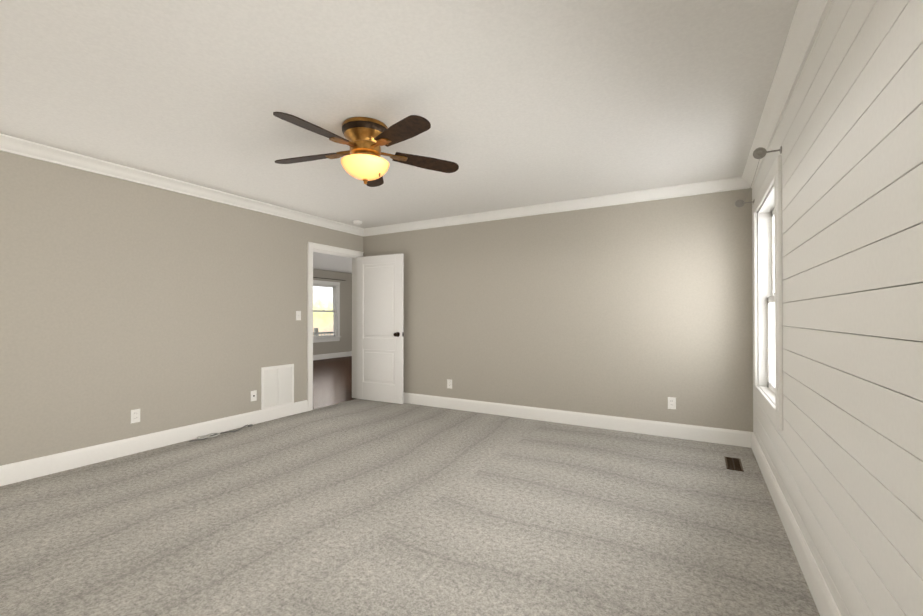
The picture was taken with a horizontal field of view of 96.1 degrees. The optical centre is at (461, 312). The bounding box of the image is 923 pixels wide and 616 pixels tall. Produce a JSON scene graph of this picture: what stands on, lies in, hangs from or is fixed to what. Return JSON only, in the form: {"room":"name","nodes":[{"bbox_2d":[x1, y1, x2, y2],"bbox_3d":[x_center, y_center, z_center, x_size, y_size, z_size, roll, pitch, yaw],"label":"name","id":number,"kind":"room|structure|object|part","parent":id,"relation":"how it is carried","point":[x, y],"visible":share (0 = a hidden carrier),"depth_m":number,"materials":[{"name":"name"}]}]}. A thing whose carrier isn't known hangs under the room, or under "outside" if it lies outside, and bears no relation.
{"room":"empty bedroom","nodes":[
{"label":"empty bedroom","id":0,"kind":"room"},
{"bbox_2d":[0,151,362,465],"bbox_3d":[-1.475,0.010,6.098,0.120,2.440,10.560,0,0,30],"label":"wall","id":1,"kind":"structure","parent":0,"point":[159,308],"depth_m":3.57,"materials":[{"name":"beige paint"}]},
{"bbox_2d":[130,409,139,423],"bbox_3d":[-2.823,0.892,3.591,0.011,0.114,0.074,0,0,30],"label":"outlet","id":2,"kind":"object","parent":1,"relation":"attached to","point":[135,415],"visible":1,"depth_m":3.59,"materials":[{"name":"white plastic"}]},
{"bbox_2d":[0,400,307,485],"bbox_3d":[-2.935,1.141,3.383,0.016,0.140,4.110,0,0,30],"label":"baseboard","id":3,"kind":"structure","parent":1,"relation":"attached to","point":[20,471],"depth_m":3.55,"materials":[{"name":"white wood"}]},
{"bbox_2d":[0,133,364,236],"bbox_3d":[-2.667,-1.178,3.805,0.080,0.096,5.140,0,0,30],"label":"crown molding","id":4,"kind":"structure","parent":1,"relation":"attached to","point":[10,144],"depth_m":3.66,"materials":[{"name":"white wood"}]},
{"bbox_2d":[251,390,256,400],"bbox_3d":[-2.278,0.909,4.547,0.009,0.114,0.070,0,0,30],"label":"outlet plate","id":5,"kind":"object","parent":1,"relation":"attached to","point":[254,395],"visible":1,"depth_m":4.55,"materials":[{"name":"white plastic"}]},
{"bbox_2d":[261,364,293,409],"bbox_3d":[-2.128,0.851,4.813,0.011,0.480,0.430,0,0,30],"label":"air vent","id":6,"kind":"object","parent":1,"relation":"in","point":[277,386],"visible":1,"depth_m":4.80,"materials":[{"name":"white metal"}]},
{"bbox_2d":[296,311,300,319],"bbox_3d":[-1.987,0.032,5.060,0.019,0.114,0.074,0,0,30],"label":"light switch","id":7,"kind":"object","parent":1,"relation":"attached to","point":[298,315],"visible":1,"depth_m":5.06,"materials":[{"name":"white plastic"}]},
{"bbox_2d":[307,242,363,410],"bbox_3d":[-1.737,0.170,5.635,0.168,2.113,0.983,0,0,30],"label":"door frame","id":8,"kind":"structure","parent":1,"relation":"attached to","point":[311,246],"depth_m":5.33,"materials":[{"name":"white wood"}]},
{"bbox_2d":[356,254,403,403],"bbox_3d":[-1.136,0.212,5.758,0.808,2.015,0.173,0,0,30],"label":"door","id":9,"kind":"structure","parent":8,"relation":"attached to","point":[380,327],"depth_m":5.72,"materials":[{"name":"white wood"}]},
{"bbox_2d":[313,269,351,354],"bbox_3d":[-4.649,0.037,9.984,0.120,2.440,6.940,0,0,30],"label":"wall","id":10,"kind":"structure","parent":0,"point":[344,344],"depth_m":11.98,"materials":[{"name":"beige paint"}]},
{"bbox_2d":[313,284,336,337],"bbox_3d":[-3.819,-0.058,11.445,0.120,1.450,0.900,0,0,30],"label":"window","id":11,"kind":"structure","parent":10,"relation":"in","point":[329,310],"depth_m":11.75,"materials":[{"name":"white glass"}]},
{"bbox_2d":[313,280,339,342],"bbox_3d":[-3.755,-0.040,11.408,0.028,1.674,1.088,0,0,30],"label":"window frame","id":12,"kind":"structure","parent":10,"relation":"attached to","point":[337,284],"depth_m":11.79,"materials":[{"name":"white wood"}]},
{"bbox_2d":[313,336,340,338],"bbox_3d":[-3.784,0.682,11.420,0.140,0.030,1.120,0,0,30],"label":"sill","id":13,"kind":"structure","parent":10,"relation":"attached to","point":[327,337],"depth_m":11.40,"materials":[{"name":"white wood"}]},
{"bbox_2d":[313,351,351,359],"bbox_3d":[-4.590,1.186,9.942,0.016,0.140,6.700,0,0,30],"label":"baseboard","id":14,"kind":"structure","parent":10,"relation":"attached to","point":[341,354],"depth_m":11.63,"materials":[{"name":"white wood"}]},
{"bbox_2d":[313,356,356,408],"bbox_3d":[-2.615,1.299,8.819,4.800,0.100,6.940,0,0,30],"label":"floor","id":15,"kind":"structure","parent":0,"point":[332,381],"depth_m":7.50,"materials":[{"name":"brown wood"}]},
{"bbox_2d":[0,0,798,273],"bbox_3d":[-1.422,-1.261,6.077,9.602,0.100,10.560,0,0,30],"label":"ceiling","id":16,"kind":"structure","parent":0,"point":[518,103],"depth_m":2.32,"materials":[{"name":"paint"}]},
{"bbox_2d":[352,220,361,224],"bbox_3d":[-1.381,-1.197,5.501,0.128,0.036,0.128,0,0,30],"label":"smoke detector","id":17,"kind":"object","parent":16,"relation":"attached to","point":[357,222],"visible":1,"depth_m":5.46,"materials":[{"name":"white plastic"}]},
{"bbox_2d":[273,112,458,186],"bbox_3d":[-0.667,-1.044,2.707,1.280,0.381,1.228,0,0,30],"label":"ceiling fan","id":18,"kind":"object","parent":16,"relation":"attached to","point":[362,159],"visible":1,"depth_m":2.65,"materials":[{"name":"brown wood"}]},
{"bbox_2d":[0,399,819,615],"bbox_3d":[-0.615,1.255,2.621,4.802,0.100,5.380,0,0,30],"label":"floor carpet","id":19,"kind":"object","parent":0,"point":[358,507],"visible":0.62,"depth_m":2.34,"materials":[{"name":"grey carpet"}]},
{"bbox_2d":[189,424,252,441],"bbox_3d":[-2.397,1.202,4.176,0.144,0.025,0.648,0,0,30],"label":"loose cable","id":20,"kind":"object","parent":19,"relation":"on","point":[211,436],"visible":1,"depth_m":4.06,"materials":[{"name":"grey plastic"}]},
{"bbox_2d":[724,456,743,471],"bbox_3d":[2.180,1.207,3.322,0.110,0.006,0.310,0,0,30],"label":"air vent register","id":21,"kind":"object","parent":19,"relation":"on","point":[733,463],"visible":1,"depth_m":3.30,"materials":[{"name":"brown metal"}]},
{"bbox_2d":[363,188,753,431],"bbox_3d":[0.685,0.001,4.917,4.802,2.440,0.120,0,0,30],"label":"wall","id":22,"kind":"structure","parent":0,"point":[641,310],"depth_m":4.43,"materials":[{"name":"beige paint"}]},
{"bbox_2d":[447,379,451,388],"bbox_3d":[-0.152,0.909,5.313,0.074,0.118,0.011,0,0,30],"label":"outlet","id":23,"kind":"object","parent":22,"relation":"attached to","point":[449,383],"visible":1,"depth_m":5.31,"materials":[{"name":"white plastic"}]},
{"bbox_2d":[364,177,739,235],"bbox_3d":[0.569,-1.171,4.875,4.470,0.096,0.080,0,0,30],"label":"crown molding","id":24,"kind":"structure","parent":22,"relation":"attached to","point":[728,184],"depth_m":4.51,"materials":[{"name":"white wood"}]},
{"bbox_2d":[404,392,747,446],"bbox_3d":[0.584,1.151,4.885,4.650,0.140,0.020,0,0,30],"label":"baseboard","id":25,"kind":"structure","parent":22,"relation":"attached to","point":[665,429],"depth_m":4.41,"materials":[{"name":"white wood"}]},
{"bbox_2d":[668,397,675,408],"bbox_3d":[2.058,0.882,4.057,0.074,0.118,0.011,0,0,30],"label":"outlet","id":26,"kind":"object","parent":22,"relation":"attached to","point":[671,402],"visible":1,"depth_m":4.05,"materials":[{"name":"white plastic"}]},
{"bbox_2d":[752,0,922,615],"bbox_3d":[1.363,-0.022,1.506,0.012,2.437,5.140,0,0,30],"label":"wall","id":27,"kind":"structure","parent":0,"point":[843,452],"depth_m":1.31,"materials":[{"name":"white wood"}]},
{"bbox_2d":[735,200,753,206],"bbox_3d":[2.488,-0.968,3.645,0.139,0.068,0.044,0,0,30],"label":"curtain rod","id":28,"kind":"object","parent":27,"relation":"attached to","point":[738,203],"visible":1,"depth_m":3.65,"materials":[{"name":"silver metal"}]},
{"bbox_2d":[758,185,774,392],"bbox_3d":[2.236,-0.118,2.920,0.132,1.430,1.020,0,0,30],"label":"window","id":29,"kind":"structure","parent":27,"relation":"in","point":[765,249],"depth_m":3.35,"materials":[{"name":"white glass"}]},
{"bbox_3d":[2.246,-0.110,2.914,0.078,1.414,0.988,0,0,30],"label":"right window sash","id":30,"kind":"part","parent":29,"relation":"part of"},
{"bbox_2d":[759,386,775,404],"bbox_3d":[2.223,0.605,2.922,0.100,0.025,1.018,0,0,30],"label":"sill","id":31,"kind":"structure","parent":27,"relation":"attached to","point":[769,392],"depth_m":3.10,"materials":[{"name":"white wood"}]},
{"bbox_2d":[753,146,781,158],"bbox_3d":[1.824,-0.961,2.476,0.139,0.068,0.044,0,0,30],"label":"curtain rod","id":32,"kind":"object","parent":27,"relation":"attached to","point":[759,152],"visible":1,"depth_m":2.48,"materials":[{"name":"silver metal"}]},
{"bbox_2d":[753,155,782,430],"bbox_3d":[2.168,-0.117,2.959,0.024,1.620,1.210,0,0,30],"label":"window frame","id":33,"kind":"structure","parent":27,"relation":"attached to","point":[771,409],"depth_m":2.50,"materials":[{"name":"white wood"}]},
{"bbox_2d":[740,0,831,188],"bbox_3d":[1.323,-1.194,1.537,0.080,0.096,5.140,0,0,30],"label":"crown molding","id":34,"kind":"structure","parent":27,"relation":"attached to","point":[807,21],"depth_m":2.05,"materials":[{"name":"white wood"}]},
{"bbox_2d":[748,432,841,615],"bbox_3d":[1.351,1.128,1.505,0.016,0.140,5.140,0,0,30],"label":"baseboard","id":35,"kind":"structure","parent":27,"relation":"attached to","point":[823,599],"depth_m":2.01,"materials":[{"name":"white wood"}]},
{"bbox_2d":[787,282,922,341],"bbox_3d":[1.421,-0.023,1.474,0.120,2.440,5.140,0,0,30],"label":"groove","id":36,"kind":"structure","parent":0,"point":[860,334],"depth_m":1.24,"materials":[{"name":"grey wood"}]},
{"label":"outside","id":37,"kind":"structure","parent":0,"visible":0},
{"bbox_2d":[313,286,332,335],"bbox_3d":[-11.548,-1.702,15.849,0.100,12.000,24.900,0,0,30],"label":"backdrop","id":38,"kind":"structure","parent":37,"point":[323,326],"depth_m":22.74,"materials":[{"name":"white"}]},
{"bbox_3d":[-4.610,1.570,11.883,1.700,0.100,7.900,0,0,30],"label":"porch deck","id":39,"kind":"object","parent":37,"visible":0},
{"bbox_2d":[313,328,332,335],"bbox_3d":[-5.262,0.998,12.258,0.100,1.050,7.000,0,0,30],"label":"railing","id":40,"kind":"object","parent":39,"relation":"on","point":[316,333],"depth_m":13.29,"materials":[{"name":"white wood"}]}
]}

